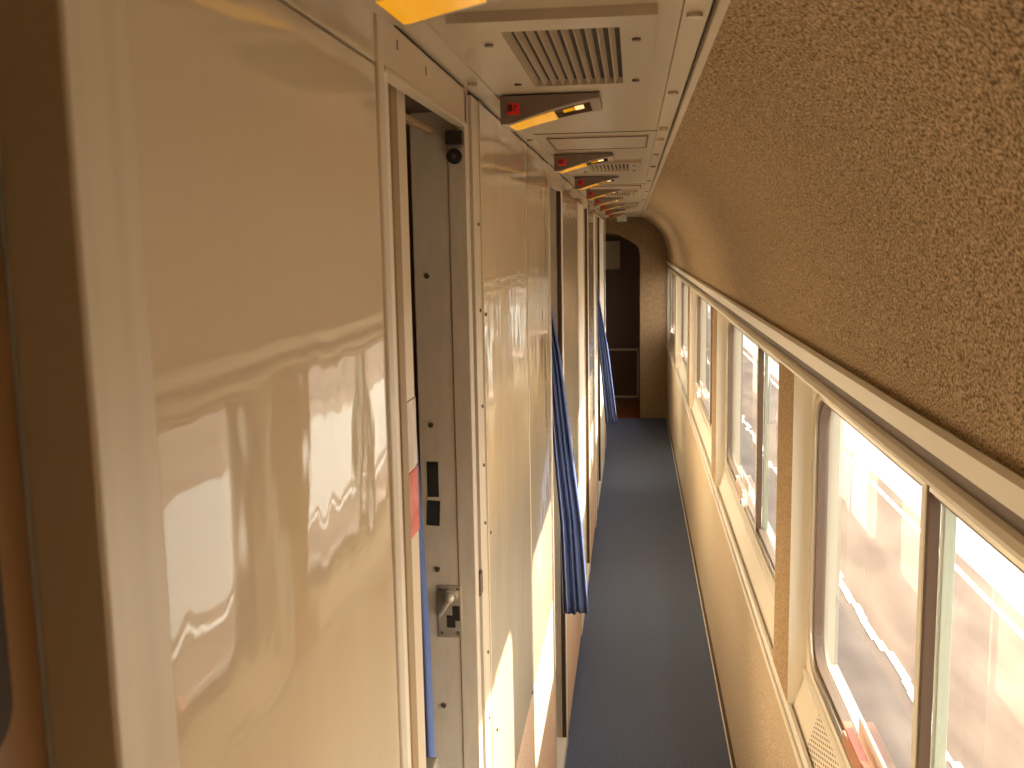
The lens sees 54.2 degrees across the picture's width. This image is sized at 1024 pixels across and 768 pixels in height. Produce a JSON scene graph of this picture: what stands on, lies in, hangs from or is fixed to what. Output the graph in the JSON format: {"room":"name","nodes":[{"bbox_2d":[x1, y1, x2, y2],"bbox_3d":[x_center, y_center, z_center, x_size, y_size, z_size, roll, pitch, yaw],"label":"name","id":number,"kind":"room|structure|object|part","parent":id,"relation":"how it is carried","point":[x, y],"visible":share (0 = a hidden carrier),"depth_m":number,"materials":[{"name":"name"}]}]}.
{"room":"train carriage","nodes":[
{"label":"train carriage","id":0,"kind":"room"},
{"bbox_2d":[0,0,605,767],"bbox_3d":[0.020,0.039,5.422,0.775,2.200,14.550,0,8,7],"label":"wall","id":1,"kind":"structure","parent":0,"point":[202,554],"depth_m":0.68,"materials":[{"name":"beige plastic"}]},
{"bbox_3d":[-0.237,0.773,0.511,0.026,2.135,0.128,0,8,7],"label":"frame","id":2,"kind":"part","parent":1,"relation":"part of","materials":[{"name":"brown wood"}]},
{"bbox_3d":[-0.196,0.759,0.603,0.040,2.135,0.059,0,8,7],"label":"door post","id":3,"kind":"part","parent":1,"relation":"part of","materials":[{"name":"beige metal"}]},
{"bbox_3d":[-0.162,0.361,0.825,0.020,1.288,0.495,0,8,7],"label":"wall panel","id":4,"kind":"part","parent":1,"relation":"part of","materials":[{"name":"beige plastic"}]},
{"bbox_3d":[-0.177,-0.301,0.705,0.020,0.051,0.561,0,8,7],"label":"header panel","id":5,"kind":"part","parent":1,"relation":"part of","materials":[{"name":"beige plastic"}]},
{"bbox_3d":[-0.132,0.683,1.134,0.043,2.135,0.024,0,8,7],"label":"door post","id":6,"kind":"part","parent":1,"relation":"part of","materials":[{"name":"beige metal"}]},
{"bbox_3d":[-0.130,0.708,1.168,0.039,2.075,0.021,0,8,7],"label":"door post","id":7,"kind":"part","parent":1,"relation":"part of","materials":[{"name":"beige plastic"}]},
{"bbox_3d":[-0.110,-0.381,1.259,0.020,0.051,0.513,0,8,7],"label":"header panel","id":8,"kind":"part","parent":1,"relation":"part of","materials":[{"name":"beige paint"}]},
{"bbox_2d":[387,83,463,767],"bbox_3d":[-0.125,0.614,1.408,0.084,2.074,0.473,0,8,7],"label":"door frame","id":9,"kind":"structure","parent":1,"relation":"in","point":[399,103],"depth_m":1.24,"materials":[{"name":"beige paint"}]},
{"bbox_2d":[407,397,416,470],"bbox_3d":[-0.127,0.063,1.270,0.002,0.087,0.049,0,8,7],"label":"sticker","id":10,"kind":"object","parent":9,"relation":"attached to","point":[411,404],"visible":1,"depth_m":1.27,"materials":[{"name":"white paper"}]},
{"bbox_2d":[409,466,419,538],"bbox_3d":[-0.126,0.152,1.283,0.002,0.084,0.052,0,8,7],"label":"warning sticker","id":11,"kind":"object","parent":9,"relation":"attached to","point":[413,475],"visible":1,"depth_m":1.28,"materials":[{"name":"red paper"}]},
{"bbox_3d":[-0.123,0.542,1.385,0.038,0.042,0.031,0,8,7],"label":"handle","id":12,"kind":"part","parent":9,"relation":"part of","materials":[{"name":"silver metal"}]},
{"bbox_2d":[417,444,434,756],"bbox_3d":[-0.164,0.560,1.609,0.088,1.854,0.027,-2,8,-5],"label":"door curtain","id":13,"kind":"object","parent":1,"relation":"hanging from","point":[426,644],"visible":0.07,"depth_m":1.58,"materials":[{"name":"blue fabric"}]},
{"bbox_2d":[427,462,438,496],"bbox_3d":[-0.125,0.151,1.583,0.018,0.057,0.002,0,8,7],"label":"tape strip","id":14,"kind":"object","parent":1,"relation":"attached to","point":[432,467],"visible":1,"depth_m":1.58,"materials":[{"name":"black plastic"}]},
{"bbox_2d":[427,500,439,525],"bbox_3d":[-0.125,0.205,1.591,0.023,0.042,0.002,0,8,7],"label":"tape strip","id":15,"kind":"object","parent":1,"relation":"attached to","point":[433,507],"visible":1,"depth_m":1.59,"materials":[{"name":"black plastic"}]},
{"bbox_2d":[436,585,462,637],"bbox_3d":[-0.101,0.367,1.600,0.041,0.088,0.025,0,8,7],"label":"door lock","id":16,"kind":"object","parent":1,"relation":"attached to","point":[449,597],"visible":1,"depth_m":1.61,"materials":[{"name":"silver metal"}]},
{"bbox_3d":[-0.106,0.353,1.594,0.029,0.040,0.017,0,8,7],"label":"turn lever","id":17,"kind":"part","parent":16,"relation":"part of","materials":[{"name":"silver metal"}]},
{"bbox_2d":[446,148,462,163],"bbox_3d":[-0.086,-0.342,1.501,0.023,0.023,0.014,0,8,7],"label":"bumper cover","id":18,"kind":"object","parent":1,"relation":"attached to","point":[454,156],"visible":1,"depth_m":1.50,"materials":[{"name":"grey rubber"}]},
{"bbox_3d":[-0.061,0.599,1.740,0.040,2.128,0.067,0,8,7],"label":"door post","id":19,"kind":"part","parent":1,"relation":"part of","materials":[{"name":"beige metal"}]},
{"bbox_2d":[479,570,482,596],"bbox_3d":[-0.053,0.329,1.651,0.008,0.037,0.027,0,8,7],"label":"latch striker","id":20,"kind":"object","parent":1,"relation":"attached to","point":[480,571],"visible":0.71,"depth_m":1.65,"materials":[{"name":"silver metal"}]},
{"bbox_3d":[-0.009,0.152,2.087,0.020,1.342,0.674,0,8,7],"label":"wall panel","id":21,"kind":"part","parent":1,"relation":"part of","materials":[{"name":"beige laminate"}]},
{"bbox_3d":[0.010,1.196,2.236,0.020,0.763,0.674,0,8,7],"label":"kick panel","id":22,"kind":"part","parent":1,"relation":"part of","materials":[{"name":"carpet"}]},
{"bbox_3d":[0.071,0.057,2.745,0.020,1.342,0.636,0,8,7],"label":"wall panel","id":23,"kind":"part","parent":1,"relation":"part of","materials":[{"name":"beige plastic"}]},
{"bbox_3d":[0.090,1.102,2.893,0.020,0.763,0.636,0,8,7],"label":"kick panel","id":24,"kind":"part","parent":1,"relation":"part of","materials":[{"name":"carpet"}]},
{"bbox_3d":[0.109,0.397,3.130,0.042,2.131,0.026,0,8,7],"label":"door post","id":25,"kind":"part","parent":1,"relation":"part of","materials":[{"name":"beige metal"}]},
{"bbox_3d":[0.130,-0.667,3.244,0.020,0.051,0.545,0,8,7],"label":"header panel","id":26,"kind":"part","parent":1,"relation":"part of","materials":[{"name":"beige paint"}]},
{"bbox_2d":[550,182,560,190],"bbox_3d":[0.098,-0.661,3.241,0.088,0.072,0.480,0,8,7],"label":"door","id":27,"kind":"structure","parent":1,"relation":"in","point":[552,185],"depth_m":3.24,"materials":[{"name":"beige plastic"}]},
{"bbox_2d":[551,304,588,614],"bbox_3d":[0.168,0.089,3.426,0.179,1.464,0.024,-1,8,-1],"label":"door curtain","id":28,"kind":"object","parent":27,"relation":"hanging from","point":[574,584],"visible":0.67,"depth_m":3.47,"materials":[{"name":"blue fabric"}]},
{"bbox_3d":[0.183,0.349,3.661,0.022,2.075,0.039,0,8,7],"label":"door post","id":29,"kind":"part","parent":1,"relation":"part of","materials":[{"name":"beige plastic"}]},
{"bbox_3d":[0.240,-0.117,4.141,0.020,1.288,1.045,0,8,7],"label":"wall panel","id":30,"kind":"part","parent":1,"relation":"part of","materials":[{"name":"beige laminate"}]},
{"bbox_3d":[0.252,-0.811,4.246,0.020,0.051,1.485,0,8,7],"label":"header panel","id":31,"kind":"part","parent":1,"relation":"part of","materials":[{"name":"beige plastic"}]},
{"bbox_3d":[0.258,0.901,4.285,0.020,0.763,1.045,0,8,7],"label":"kick panel","id":32,"kind":"part","parent":1,"relation":"part of","materials":[{"name":"carpet"}]},
{"bbox_3d":[0.354,0.106,5.155,0.042,2.131,0.026,0,8,7],"label":"door post","id":33,"kind":"part","parent":1,"relation":"part of","materials":[{"name":"beige metal"}]},
{"bbox_3d":[0.377,-0.961,5.283,0.020,0.051,0.575,0,8,7],"label":"header panel","id":34,"kind":"part","parent":1,"relation":"part of","materials":[{"name":"beige paint"}]},
{"bbox_3d":[0.428,0.057,5.686,0.022,2.075,0.039,0,8,7],"label":"door post","id":35,"kind":"part","parent":1,"relation":"part of","materials":[{"name":"beige plastic"}]},
{"bbox_3d":[0.473,-0.394,6.067,0.020,1.288,0.845,0,8,7],"label":"wall panel","id":36,"kind":"part","parent":1,"relation":"part of","materials":[{"name":"beige plastic"}]},
{"bbox_3d":[0.488,-1.092,6.197,0.020,0.051,1.275,0,8,7],"label":"header panel","id":37,"kind":"part","parent":1,"relation":"part of","materials":[{"name":"beige plastic"}]},
{"bbox_3d":[0.491,0.624,6.211,0.020,0.763,0.845,0,8,7],"label":"kick panel","id":38,"kind":"part","parent":1,"relation":"part of","materials":[{"name":"plastic"}]},
{"bbox_3d":[0.562,-0.501,6.808,0.020,1.288,0.217,0,8,7],"label":"wall panel","id":39,"kind":"part","parent":1,"relation":"part of","materials":[{"name":"beige plastic"}]},
{"bbox_3d":[0.581,0.517,6.952,0.020,0.763,0.217,0,8,7],"label":"kick panel","id":40,"kind":"part","parent":1,"relation":"part of","materials":[{"name":"carpet"}]},
{"bbox_3d":[0.576,-0.159,6.992,0.042,2.131,0.026,0,8,7],"label":"door post","id":41,"kind":"part","parent":1,"relation":"part of","materials":[{"name":"beige metal"}]},
{"bbox_3d":[0.667,-0.227,7.661,0.022,2.075,0.039,0,8,7],"label":"door post","id":42,"kind":"part","parent":1,"relation":"part of","materials":[{"name":"beige plastic"}]},
{"bbox_3d":[0.743,-1.396,8.310,0.020,0.051,1.395,0,8,7],"label":"header panel","id":43,"kind":"part","parent":1,"relation":"part of","materials":[{"name":"beige plastic"}]},
{"bbox_3d":[0.801,-0.785,8.783,0.020,1.288,0.477,0,8,7],"label":"wall panel","id":44,"kind":"part","parent":1,"relation":"part of","materials":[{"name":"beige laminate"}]},
{"bbox_3d":[0.806,-0.465,9.105,0.092,2.135,0.040,0,8,7],"label":"door post","id":45,"kind":"part","parent":1,"relation":"part of","materials":[{"name":"beige plastic"}]},
{"bbox_3d":[0.573,-1.227,7.172,0.088,0.072,0.620,0,8,7],"label":"door","id":46,"kind":"structure","parent":1,"relation":"in","visible":0},
{"bbox_2d":[597,284,616,423],"bbox_3d":[0.676,-0.451,7.347,0.193,1.514,0.025,-1,8,1],"label":"door curtain","id":47,"kind":"object","parent":46,"relation":"hanging from","point":[607,385],"visible":0.57,"depth_m":7.40,"materials":[{"name":"blue fabric"}]},
{"bbox_2d":[396,0,730,217],"bbox_3d":[0.067,-0.872,4.318,1.096,0.058,12.650,0,8,7],"label":"ceiling","id":48,"kind":"structure","parent":0,"point":[643,123],"depth_m":1.59,"materials":[{"name":"beige paint"}]},
{"bbox_2d":[358,0,501,24],"bbox_3d":[-0.034,-0.329,0.828,0.159,0.045,0.168,0,8,7],"label":"lamp","id":49,"kind":"object","parent":48,"relation":"attached to","point":[395,12],"visible":1,"depth_m":0.85,"materials":[{"name":"orange"}]},
{"bbox_2d":[500,93,601,130],"bbox_3d":[0.069,-0.451,1.678,0.159,0.045,0.168,0,8,7],"label":"lamp","id":50,"kind":"object","parent":48,"relation":"attached to","point":[519,112],"visible":1,"depth_m":1.61,"materials":[{"name":"orange"}]},
{"bbox_3d":[0.111,-0.455,1.647,0.014,0.004,0.044,0,8,7],"label":"bulb","id":51,"kind":"part","parent":50,"relation":"part of","materials":[{"name":"beige"}]},
{"bbox_2d":[446,3,657,90],"bbox_3d":[0.068,-0.410,1.252,0.216,0.012,0.477,0,8,7],"label":"ceiling vent","id":52,"kind":"object","parent":48,"relation":"in","point":[607,45],"visible":0.99,"depth_m":1.17,"materials":[{"name":"white metal"}]},
{"bbox_2d":[554,153,613,172],"bbox_3d":[0.203,-0.610,2.779,0.159,0.045,0.168,0,8,7],"label":"lamp","id":53,"kind":"object","parent":48,"relation":"attached to","point":[563,163],"visible":1,"depth_m":2.71,"materials":[{"name":"orange"}]},
{"bbox_2d":[575,176,618,189],"bbox_3d":[0.319,-0.748,3.742,0.159,0.045,0.168,0,8,7],"label":"lamp","id":54,"kind":"object","parent":48,"relation":"attached to","point":[581,183],"visible":1,"depth_m":3.67,"materials":[{"name":"orange"}]},
{"bbox_3d":[0.209,-0.580,2.399,0.230,0.006,0.290,0,8,7],"label":"access panel","id":55,"kind":"part","parent":48,"relation":"part of","materials":[{"name":"beige paint"}]},
{"bbox_2d":[586,189,621,199],"bbox_3d":[0.428,-0.879,4.646,0.159,0.045,0.168,0,8,7],"label":"lamp","id":56,"kind":"object","parent":48,"relation":"attached to","point":[590,194],"visible":1,"depth_m":4.57,"materials":[{"name":"orange"}]},
{"bbox_2d":[576,159,640,172],"bbox_3d":[0.300,-0.682,3.141,0.205,0.012,0.382,0,8,7],"label":"ceiling vent","id":57,"kind":"object","parent":48,"relation":"in","point":[629,165],"visible":0.82,"depth_m":3.15,"materials":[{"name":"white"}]},
{"bbox_2d":[594,197,622,205],"bbox_3d":[0.540,-1.012,5.570,0.159,0.045,0.168,0,8,7],"label":"lamp","id":58,"kind":"object","parent":48,"relation":"attached to","point":[597,201],"visible":0.99,"depth_m":5.50,"materials":[{"name":"orange"}]},
{"bbox_2d":[600,204,624,210],"bbox_3d":[0.659,-1.153,6.553,0.159,0.045,0.168,0,8,7],"label":"lamp","id":59,"kind":"object","parent":48,"relation":"attached to","point":[604,207],"visible":1,"depth_m":6.48,"materials":[{"name":"orange"}]},
{"bbox_3d":[0.457,-0.875,4.443,0.230,0.006,0.290,0,8,7],"label":"access panel","id":60,"kind":"part","parent":48,"relation":"part of","materials":[{"name":"beige paint"}]},
{"bbox_2d":[605,209,625,215],"bbox_3d":[0.796,-1.316,7.683,0.159,0.045,0.168,0,8,7],"label":"lamp","id":61,"kind":"object","parent":48,"relation":"attached to","point":[607,212],"visible":0.99,"depth_m":7.61,"materials":[{"name":"orange"}]},
{"bbox_2d":[609,213,626,218],"bbox_3d":[0.945,-1.493,8.911,0.159,0.045,0.168,0,8,7],"label":"lamp","id":62,"kind":"object","parent":48,"relation":"attached to","point":[611,216],"visible":0.98,"depth_m":8.84,"materials":[{"name":"orange"}]},
{"bbox_2d":[602,190,637,196],"bbox_3d":[0.522,-0.946,4.976,0.205,0.012,0.477,0,8,7],"label":"ceiling vent","id":63,"kind":"object","parent":48,"relation":"in","point":[623,193],"visible":0.66,"depth_m":5.02,"materials":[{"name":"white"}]},
{"bbox_3d":[0.523,-0.948,4.977,0.203,0.010,0.475,0,8,7],"label":"frame","id":64,"kind":"part","parent":63,"relation":"part of","materials":[{"name":"beige paint"}]},
{"bbox_2d":[617,216,626,221],"bbox_3d":[1.075,-1.616,9.782,0.095,0.054,0.040,0,8,7],"label":"ceiling box","id":65,"kind":"object","parent":48,"relation":"attached to","point":[620,218],"visible":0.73,"depth_m":9.76,"materials":[{"name":"white plastic"}]},
{"bbox_3d":[0.704,-1.169,6.488,0.230,0.006,0.290,0,8,7],"label":"access panel","id":66,"kind":"part","parent":48,"relation":"part of","materials":[{"name":"beige paint"}]},
{"bbox_2d":[613,205,635,208],"bbox_3d":[0.772,-1.243,7.040,0.205,0.012,0.477,0,8,7],"label":"ceiling vent","id":67,"kind":"object","parent":48,"relation":"in","point":[625,206],"visible":0.71,"depth_m":7.03,"materials":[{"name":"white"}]},
{"bbox_3d":[0.605,-0.868,4.253,0.013,0.048,12.650,0,8,7],"label":"edge trim","id":68,"kind":"part","parent":48,"relation":"part of","materials":[{"name":"beige paint"}]},
{"bbox_2d":[605,217,667,417],"bbox_3d":[1.151,-0.906,11.585,1.500,2.300,1.900,0,8,7],"label":"wall","id":69,"kind":"structure","parent":0,"point":[649,240],"depth_m":10.59,"materials":[{"name":"brown"}]},
{"bbox_2d":[605,233,639,399],"bbox_3d":[1.268,-0.844,11.846,0.510,2.100,0.055,0,8,7],"label":"door","id":70,"kind":"structure","parent":69,"relation":"in","point":[622,285],"depth_m":11.84,"materials":[{"name":"brown"}]},
{"bbox_2d":[605,241,619,268],"bbox_3d":[1.179,-1.514,11.742,0.180,0.329,0.009,0,8,7],"label":"paper notice","id":71,"kind":"object","parent":70,"relation":"attached to","point":[612,248],"visible":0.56,"depth_m":11.74,"materials":[{"name":"beige paper"}]},
{"bbox_3d":[1.260,-0.410,11.890,0.482,0.028,0.015,0,8,7],"label":"moulding","id":72,"kind":"part","parent":70,"relation":"part of","materials":[{"name":"beige wood"}]},
{"bbox_3d":[1.270,0.151,11.969,0.482,0.025,0.015,0,8,7],"label":"moulding","id":73,"kind":"part","parent":70,"relation":"part of","materials":[{"name":"beige wood"}]},
{"bbox_3d":[1.496,-0.130,11.901,0.019,0.593,0.015,0,8,7],"label":"moulding","id":74,"kind":"part","parent":70,"relation":"part of","materials":[{"name":"beige"}]},
{"bbox_2d":[565,400,730,767],"bbox_3d":[0.419,1.142,5.532,1.500,0.030,14.550,0,8,7],"label":"floor","id":75,"kind":"structure","parent":0,"point":[645,695],"depth_m":4.88,"materials":[{"name":"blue carpet"}]},
{"bbox_2d":[642,0,1023,767],"bbox_3d":[0.814,0.177,4.379,0.378,2.210,12.650,0,8,7],"label":"wall","id":76,"kind":"structure","parent":0,"point":[847,174],"depth_m":1.23,"materials":[{"name":"fabric"}]},
{"bbox_2d":[667,269,674,358],"bbox_3d":[1.586,-0.704,9.638,0.112,0.890,1.860,0,8,7],"label":"window","id":77,"kind":"structure","parent":76,"relation":"in","point":[671,277],"depth_m":10.49,"materials":[{"name":"beige plastic"}]},
{"bbox_3d":[1.573,-0.330,9.693,0.068,0.135,1.860,0,8,7],"label":"sill","id":78,"kind":"part","parent":77,"relation":"part of","materials":[{"name":"beige plastic"}]},
{"bbox_3d":[1.579,-0.740,9.639,0.022,0.629,1.780,0,8,7],"label":"metal frame","id":79,"kind":"part","parent":77,"relation":"part of","materials":[{"name":"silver metal"}]},
{"bbox_3d":[1.584,-0.741,9.638,0.004,0.615,1.750,0,8,7],"label":"pane","id":80,"kind":"part","parent":77,"relation":"part of","materials":[{"name":"clear glass"}]},
{"bbox_2d":[676,276,687,396],"bbox_3d":[1.337,-0.406,7.576,0.112,0.890,1.863,0,8,7],"label":"window","id":81,"kind":"structure","parent":76,"relation":"in","point":[681,287],"depth_m":8.26,"materials":[{"name":"clear glass"}]},
{"bbox_3d":[1.323,-0.033,7.631,0.068,0.135,1.863,0,8,7],"label":"sill","id":82,"kind":"part","parent":81,"relation":"part of","materials":[{"name":"beige plastic"}]},
{"bbox_3d":[1.329,-0.443,7.576,0.022,0.629,1.783,0,8,7],"label":"metal frame","id":83,"kind":"part","parent":81,"relation":"part of","materials":[{"name":"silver metal"}]},
{"bbox_3d":[1.335,-0.444,7.575,0.004,0.615,1.753,0,8,7],"label":"pane","id":84,"kind":"part","parent":81,"relation":"part of","materials":[{"name":"clear glass"}]},
{"bbox_2d":[689,288,712,467],"bbox_3d":[1.087,-0.109,5.512,0.112,0.890,1.863,0,8,7],"label":"window","id":85,"kind":"structure","parent":76,"relation":"in","point":[701,311],"depth_m":5.95,"materials":[{"name":"clear glass"}]},
{"bbox_3d":[1.074,0.264,5.567,0.068,0.135,1.863,0,8,7],"label":"sill","id":86,"kind":"part","parent":85,"relation":"part of","materials":[{"name":"beige plastic"}]},
{"bbox_3d":[1.080,-0.141,5.508,0.020,0.705,1.863,0,8,7],"label":"frame","id":87,"kind":"part","parent":85,"relation":"part of","materials":[{"name":"beige plastic"}]},
{"bbox_3d":[1.085,-0.147,5.512,0.004,0.615,1.753,0,8,7],"label":"pane","id":88,"kind":"part","parent":85,"relation":"part of","materials":[{"name":"clear glass"}]},
{"bbox_3d":[1.080,-0.146,5.512,0.022,0.629,1.783,0,8,7],"label":"metal frame","id":89,"kind":"part","parent":85,"relation":"part of","materials":[{"name":"silver metal"}]},
{"bbox_2d":[666,418,735,767],"bbox_3d":[0.980,1.278,4.517,0.143,0.026,12.650,0,8,7],"label":"trim","id":90,"kind":"structure","parent":76,"relation":"attached to","point":[695,564],"depth_m":4.87,"materials":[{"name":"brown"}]},
{"bbox_2d":[666,343,812,767],"bbox_3d":[0.902,0.480,4.412,0.030,0.043,12.650,0,8,7],"label":"trim","id":91,"kind":"structure","parent":76,"relation":"attached to","point":[801,747],"depth_m":2.95,"materials":[{"name":"beige plastic"}]},
{"bbox_2d":[715,310,778,651],"bbox_3d":[0.837,0.188,3.448,0.112,0.890,1.863,0,8,7],"label":"window","id":92,"kind":"structure","parent":76,"relation":"in","point":[741,387],"depth_m":3.57,"materials":[{"name":"clear glass"}]},
{"bbox_3d":[0.806,0.417,3.493,0.010,0.034,0.034,0,8,7],"label":"latch knob","id":93,"kind":"part","parent":92,"relation":"part of","materials":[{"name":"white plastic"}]},
{"bbox_3d":[0.835,0.150,3.448,0.004,0.615,1.753,0,8,7],"label":"pane","id":94,"kind":"part","parent":92,"relation":"part of","materials":[{"name":"clear glass"}]},
{"bbox_3d":[0.824,0.562,3.503,0.068,0.135,1.863,0,8,7],"label":"sill","id":95,"kind":"part","parent":92,"relation":"part of","materials":[{"name":"beige plastic"}]},
{"bbox_3d":[0.830,0.156,3.444,0.020,0.705,1.863,0,8,7],"label":"frame","id":96,"kind":"part","parent":92,"relation":"part of","materials":[{"name":"beige plastic"}]},
{"bbox_3d":[0.830,0.151,3.449,0.022,0.629,1.783,0,8,7],"label":"metal frame","id":97,"kind":"part","parent":92,"relation":"part of","materials":[{"name":"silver metal"}]},
{"bbox_2d":[666,261,1023,563],"bbox_3d":[0.889,-0.356,4.293,0.039,0.090,12.650,0,8,7],"label":"trim","id":98,"kind":"structure","parent":76,"relation":"attached to","point":[996,479],"depth_m":1.28,"materials":[{"name":"beige plastic"}]},
{"bbox_2d":[787,374,1023,767],"bbox_3d":[0.587,0.485,1.384,0.112,0.890,1.863,0,8,7],"label":"window","id":99,"kind":"structure","parent":76,"relation":"in","point":[834,731],"depth_m":2.16,"materials":[{"name":"beige plastic"}]},
{"bbox_3d":[0.574,0.859,1.440,0.068,0.135,1.863,0,8,7],"label":"sill","id":100,"kind":"part","parent":99,"relation":"part of","materials":[{"name":"beige plastic"}]},
{"bbox_2d":[807,715,838,767],"bbox_3d":[0.572,0.842,1.514,0.025,0.077,1.313,0,8,7],"label":"grille","id":101,"kind":"object","parent":99,"relation":"attached to","point":[820,750],"depth_m":2.08,"materials":[{"name":"beige metal"}]},
{"bbox_3d":[0.581,0.453,1.380,0.020,0.705,1.863,0,8,7],"label":"frame","id":102,"kind":"part","parent":99,"relation":"part of","materials":[{"name":"beige plastic"}]},
{"label":"outside","id":103,"kind":"structure","parent":0,"visible":0},
{"bbox_2d":[762,452,952,767],"bbox_3d":[-12.918,-3.890,51.880,41.880,0.200,180.000,0,8,7],"label":"ground","id":104,"kind":"structure","parent":103,"point":[874,683],"depth_m":6.98,"materials":[{"name":"beige"}]},
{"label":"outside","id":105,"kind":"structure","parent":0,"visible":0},
{"bbox_2d":[764,352,1023,616],"bbox_3d":[10.153,-3.912,49.085,2.040,0.200,180.000,0,8,7],"label":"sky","id":106,"kind":"structure","parent":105,"point":[1003,576],"depth_m":10.43,"materials":[{"name":"grey concrete"}]},
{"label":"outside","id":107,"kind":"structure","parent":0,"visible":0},
{"bbox_2d":[763,367,1023,767],"bbox_3d":[8.505,-3.911,49.285,1.280,0.200,180.000,0,8,7],"label":"building","id":108,"kind":"structure","parent":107,"point":[879,558],"depth_m":8.18,"materials":[{"name":"beige"}]},
{"bbox_2d":[762,454,962,767],"bbox_3d":[5.144,-0.766,26.807,0.117,0.006,66.130,0,8,7],"label":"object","id":109,"kind":"structure","parent":108,"relation":"on","point":[904,676],"depth_m":7.62,"materials":[{"name":"white paint"}]},
{"bbox_2d":[764,372,1023,640],"bbox_3d":[8.982,-4.012,49.212,0.055,0.004,180.000,0,8,7],"label":"trim","id":110,"kind":"structure","parent":108,"relation":"on","point":[958,570],"depth_m":9.21,"materials":[{"name":"grey paint"}]}
]}

